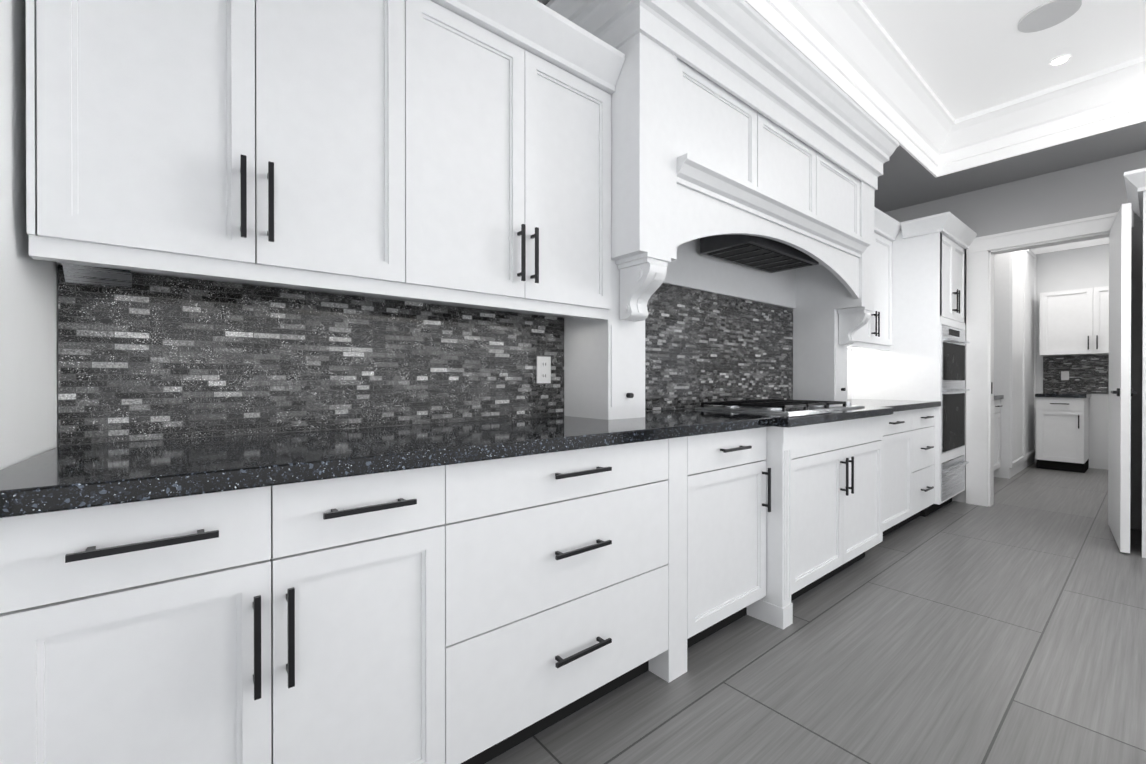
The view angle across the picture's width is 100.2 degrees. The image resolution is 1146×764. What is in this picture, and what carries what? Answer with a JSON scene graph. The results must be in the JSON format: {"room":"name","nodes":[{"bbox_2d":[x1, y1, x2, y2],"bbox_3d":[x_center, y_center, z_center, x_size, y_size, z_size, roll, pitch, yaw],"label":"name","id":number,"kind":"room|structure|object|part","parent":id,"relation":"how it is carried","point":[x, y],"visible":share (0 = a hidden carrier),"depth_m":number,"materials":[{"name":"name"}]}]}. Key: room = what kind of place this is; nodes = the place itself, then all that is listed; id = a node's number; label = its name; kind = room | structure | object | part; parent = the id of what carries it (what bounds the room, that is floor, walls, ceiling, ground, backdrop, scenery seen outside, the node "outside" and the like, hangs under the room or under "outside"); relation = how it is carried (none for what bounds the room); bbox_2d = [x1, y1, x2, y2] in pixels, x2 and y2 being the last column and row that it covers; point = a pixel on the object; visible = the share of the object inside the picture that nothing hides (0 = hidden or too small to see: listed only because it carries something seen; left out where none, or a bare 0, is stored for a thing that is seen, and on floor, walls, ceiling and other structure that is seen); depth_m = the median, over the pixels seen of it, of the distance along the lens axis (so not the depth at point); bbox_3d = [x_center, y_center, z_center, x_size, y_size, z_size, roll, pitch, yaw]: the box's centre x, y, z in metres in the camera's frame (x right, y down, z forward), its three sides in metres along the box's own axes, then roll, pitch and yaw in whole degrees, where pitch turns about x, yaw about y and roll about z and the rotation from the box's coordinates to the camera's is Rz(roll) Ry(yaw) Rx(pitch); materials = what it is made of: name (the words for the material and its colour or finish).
{"room":"kitchen","nodes":[
{"label":"kitchen","id":0,"kind":"room"},
{"bbox_2d":[0,0,57,469],"bbox_3d":[-0.927,-0.527,0.640,0.155,3.200,1.250,0,0,-39],"label":"wall","id":1,"kind":"structure","parent":0,"point":[28,356],"depth_m":0.95,"materials":[{"name":"white paint"}]},
{"bbox_2d":[59,264,771,317],"bbox_3d":[2.147,-0.539,4.041,9.220,3.200,0.120,0,0,-39],"label":"wall","id":2,"kind":"structure","parent":0,"point":[336,293],"depth_m":1.55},
{"bbox_2d":[26,0,429,299],"bbox_3d":[-0.854,-0.757,1.298,0.786,1.025,0.317,0,0,-39],"label":"upper cabinet","id":3,"kind":"object","parent":2,"relation":"attached to","point":[274,143],"depth_m":1.14,"materials":[{"name":"white wood"}]},
{"bbox_3d":[-1.181,-0.266,1.193,0.120,0.043,0.046,0,0,-39],"label":"under-cabinet plug rail","id":4,"kind":"part","parent":3,"relation":"part of","materials":[{"name":"grey metal"}]},
{"bbox_2d":[58,264,792,445],"bbox_3d":[0.176,-0.191,2.343,3.703,0.685,0.011,0,0,-39],"label":"tile backsplash","id":5,"kind":"structure","parent":2,"relation":"attached to","point":[147,357],"depth_m":1.56,"materials":[{"name":"tile"}]},
{"bbox_2d":[537,356,550,382],"bbox_3d":[-0.127,-0.052,2.083,0.072,0.116,0.008,0,0,-39],"label":"electrical outlet plate","id":6,"kind":"object","parent":5,"relation":"attached to","point":[543,369],"visible":1,"depth_m":2.08,"materials":[{"name":"white plastic"}]},
{"bbox_2d":[404,0,617,317],"bbox_3d":[-0.286,-0.781,1.763,0.877,0.980,0.317,0,0,-39],"label":"upper cabinet","id":7,"kind":"object","parent":2,"relation":"attached to","point":[451,152],"depth_m":1.63,"materials":[{"name":"white wood"}]},
{"bbox_2d":[545,0,898,419],"bbox_3d":[1.052,-0.742,2.683,2.578,1.785,0.569,0,0,-39],"label":"range hood","id":8,"kind":"object","parent":2,"relation":"attached to","point":[752,150],"visible":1,"depth_m":2.20,"materials":[{"name":"white wood"}]},
{"bbox_2d":[847,348,850,398],"bbox_3d":[2.103,-0.074,3.922,0.836,0.442,0.009,0,0,-39],"label":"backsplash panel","id":9,"kind":"object","parent":2,"relation":"attached to","point":[849,375],"visible":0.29,"depth_m":4.16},
{"bbox_2d":[848,207,900,350],"bbox_3d":[2.226,-0.768,3.771,0.835,1.020,0.392,0,0,-39],"label":"upper cabinet","id":10,"kind":"object","parent":2,"relation":"attached to","point":[874,332],"visible":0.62,"depth_m":3.79,"materials":[{"name":"white wood"}]},
{"bbox_2d":[485,463,1145,763],"bbox_3d":[3.526,1.100,1.351,10.700,0.060,6.200,0,0,-39],"label":"floor","id":11,"kind":"structure","parent":0,"point":[1008,626],"depth_m":1.81,"materials":[{"name":"tile"}]},
{"bbox_2d":[0,465,444,763],"bbox_3d":[-0.785,0.633,1.147,0.759,0.875,0.644,0,0,-39],"label":"base cabinet","id":12,"kind":"object","parent":11,"relation":"on","point":[299,623],"visible":0.88,"depth_m":0.90,"materials":[{"name":"white wood"}]},
{"bbox_2d":[443,437,686,763],"bbox_3d":[-0.125,0.632,1.688,0.946,0.875,0.644,0,0,-39],"label":"base cabinet","id":13,"kind":"object","parent":11,"relation":"on","point":[565,584],"visible":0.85,"depth_m":1.38,"materials":[{"name":"white wood"}]},
{"bbox_2d":[687,427,770,647],"bbox_3d":[0.459,0.630,2.166,0.562,0.875,0.644,0,0,-39],"label":"base cabinet","id":14,"kind":"object","parent":11,"relation":"on","point":[727,473],"visible":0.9,"depth_m":1.94,"materials":[{"name":"white wood"}]},
{"bbox_2d":[747,416,882,628],"bbox_3d":[1.167,0.628,2.704,1.214,0.875,0.709,0,0,-39],"label":"base cabinet","id":15,"kind":"object","parent":11,"relation":"on","point":[824,519],"visible":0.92,"depth_m":2.32,"materials":[{"name":"white wood"}]},
{"bbox_2d":[0,399,940,517],"bbox_3d":[0.797,0.172,2.393,4.796,0.040,0.719,0,0,-39],"label":"countertop","id":16,"kind":"structure","parent":15,"relation":"on","point":[66,477],"depth_m":1.11,"materials":[{"name":"black stone"}]},
{"bbox_2d":[695,399,864,414],"bbox_3d":[1.195,0.131,2.735,0.910,0.040,0.530,0,0,-39],"label":"cooktop","id":17,"kind":"object","parent":16,"relation":"in","point":[778,406],"visible":1,"depth_m":2.54,"materials":[{"name":"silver metal"}]},
{"bbox_2d":[882,410,911,536],"bbox_3d":[1.915,0.626,3.357,0.769,0.875,0.644,0,0,-39],"label":"base cabinet","id":18,"kind":"object","parent":11,"relation":"on","point":[897,468],"visible":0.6,"depth_m":3.21,"materials":[{"name":"white wood"}]},
{"bbox_2d":[851,211,976,516],"bbox_3d":[2.924,-0.109,4.137,0.853,2.340,0.712,0,0,-39],"label":"tall cabinet","id":19,"kind":"object","parent":11,"relation":"on","point":[923,359],"visible":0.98,"depth_m":3.85,"materials":[{"name":"white wood"}]},
{"bbox_2d":[896,407,934,528],"bbox_3d":[2.421,0.625,3.772,0.538,0.875,0.644,0,0,-39],"label":"base cabinet","id":20,"kind":"object","parent":11,"relation":"on","point":[923,458],"visible":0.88,"depth_m":3.54,"materials":[{"name":"white wood"}]},
{"bbox_2d":[994,399,1002,469],"bbox_3d":[4.023,0.621,5.083,1.300,0.875,0.644,0,0,-39],"label":"base cabinet","id":21,"kind":"object","parent":11,"relation":"on","point":[997,418],"visible":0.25,"depth_m":5.20,"materials":[{"name":"white wood"}]},
{"bbox_2d":[994,395,1003,399],"bbox_3d":[4.018,0.163,5.085,1.300,0.040,0.632,0,0,-39],"label":"countertop","id":22,"kind":"structure","parent":21,"relation":"on","point":[998,397],"depth_m":5.08,"materials":[{"name":"black stone"}]},
{"bbox_2d":[994,249,1029,478],"bbox_3d":[4.892,-0.302,5.757,0.862,2.716,0.696,0,0,-39],"label":"tall cabinet","id":23,"kind":"object","parent":11,"relation":"on","point":[1015,328],"depth_m":5.31,"materials":[{"name":"wood"}]},
{"bbox_2d":[1026,249,1035,466],"bbox_3d":[5.483,-0.303,6.241,0.864,2.716,0.696,0,0,-39],"label":"wall","id":24,"kind":"structure","parent":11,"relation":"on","point":[1030,301],"depth_m":6.08,"materials":[{"name":"paint"}]},
{"bbox_2d":[1035,397,1088,472],"bbox_3d":[5.954,0.618,5.833,0.635,0.875,0.405,0,0,-39],"label":"base cabinet","id":25,"kind":"object","parent":11,"relation":"on","point":[1062,433],"visible":0.98,"depth_m":5.66,"materials":[{"name":"white wood"}]},
{"bbox_2d":[1035,393,1090,397],"bbox_3d":[5.969,0.161,5.832,0.635,0.040,0.425,0,0,-39],"label":"countertop","id":26,"kind":"structure","parent":25,"relation":"on","point":[1075,395],"depth_m":5.66,"materials":[{"name":"black stone"}]},
{"bbox_2d":[1142,256,1145,557],"bbox_3d":[4.060,0.166,2.782,0.753,1.800,0.960,0,0,-39],"label":"tall cabinet","id":27,"kind":"object","parent":11,"relation":"on","point":[1144,261],"depth_m":2.90,"materials":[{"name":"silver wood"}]},
{"bbox_2d":[537,0,1145,211],"bbox_3d":[2.197,-1.821,0.123,7.100,0.350,6.000,0,0,-39],"label":"ceiling","id":28,"kind":"structure","parent":0,"point":[906,179],"depth_m":3.72,"materials":[{"name":"grey paint"}]},
{"bbox_2d":[744,0,955,177],"bbox_3d":[1.436,-1.828,2.552,4.020,0.349,0.159,0,0,-39],"label":"crown molding","id":29,"kind":"structure","parent":28,"relation":"attached to","point":[853,51],"depth_m":2.82,"materials":[{"name":"white wood"}]},
{"bbox_2d":[956,55,1145,171],"bbox_3d":[3.726,-1.829,2.803,0.159,0.349,2.310,0,0,-39],"label":"crown molding","id":30,"kind":"structure","parent":28,"relation":"attached to","point":[1114,97],"depth_m":3.31,"materials":[{"name":"white wood"}]},
{"bbox_2d":[862,0,1145,118],"bbox_3d":[2.205,-2.061,0.207,7.220,0.130,6.120,0,0,-39],"label":"ceiling","id":31,"kind":"structure","parent":0,"point":[966,57],"depth_m":2.84,"materials":[{"name":"white paint"}]},
{"bbox_2d":[1017,0,1081,32],"bbox_3d":[2.591,-1.997,2.610,0.250,0.011,0.250,0,0,-39],"label":"ceiling speaker","id":32,"kind":"object","parent":31,"relation":"attached to","point":[1049,14],"visible":0.9,"depth_m":2.60},
{"bbox_2d":[1049,54,1070,65],"bbox_3d":[3.026,-1.999,2.978,0.100,0.011,0.100,0,0,-39],"label":"recessed light","id":33,"kind":"object","parent":31,"relation":"in","point":[1061,59],"visible":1,"depth_m":2.97,"materials":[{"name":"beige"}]},
{"bbox_2d":[884,150,1145,529],"bbox_3d":[4.674,-0.294,2.802,0.120,2.720,5.000,0,0,-39],"label":"wall","id":34,"kind":"structure","parent":0,"point":[1097,188],"depth_m":3.69,"materials":[{"name":"grey paint"}]},
{"bbox_2d":[966,210,1134,506],"bbox_3d":[3.798,-0.090,3.863,0.172,2.305,0.960,0,0,-39],"label":"door frame","id":35,"kind":"structure","parent":34,"relation":"attached to","point":[982,251],"depth_m":4.10,"materials":[{"name":"white wood"}]},
{"bbox_2d":[1108,203,1136,552],"bbox_3d":[3.696,-0.024,3.229,0.800,2.153,0.148,0,0,-39],"label":"door leaf","id":36,"kind":"structure","parent":34,"relation":"in","point":[1121,392],"depth_m":2.99,"materials":[{"name":"white wood"}]},
{"bbox_2d":[1031,237,1108,253],"bbox_3d":[5.166,-1.701,4.880,3.280,0.080,2.400,0,0,-39],"label":"ceiling","id":37,"kind":"structure","parent":0,"point":[1080,244],"depth_m":5.84,"materials":[{"name":"white paint"}]},
{"bbox_2d":[1034,244,1108,469],"bbox_3d":[6.396,-0.305,5.892,0.100,2.720,2.400,0,0,-39],"label":"wall","id":38,"kind":"structure","parent":0,"point":[1077,268],"depth_m":5.91,"materials":[{"name":"white paint"}]},
{"bbox_2d":[1061,371,1068,379],"bbox_3d":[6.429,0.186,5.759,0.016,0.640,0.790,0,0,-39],"label":"electrical outlet","id":39,"kind":"object","parent":38,"relation":"attached to","point":[1064,375],"visible":0.74,"depth_m":6.03,"materials":[{"name":"white plastic"}]},
{"bbox_2d":[1039,286,1108,355],"bbox_3d":[6.365,-0.724,5.565,0.357,0.780,1.335,0,0,-39],"label":"upper cabinet","id":40,"kind":"object","parent":38,"relation":"attached to","point":[1074,322],"visible":0.77,"depth_m":5.76,"materials":[{"name":"white wood"}]},
{"bbox_2d":[1043,354,1108,393],"bbox_3d":[6.559,-0.095,5.603,0.011,0.473,1.525,0,0,-39],"label":"tile backsplash","id":41,"kind":"structure","parent":38,"relation":"attached to","point":[1088,373],"depth_m":5.95,"materials":[{"name":"tile"}]}
]}

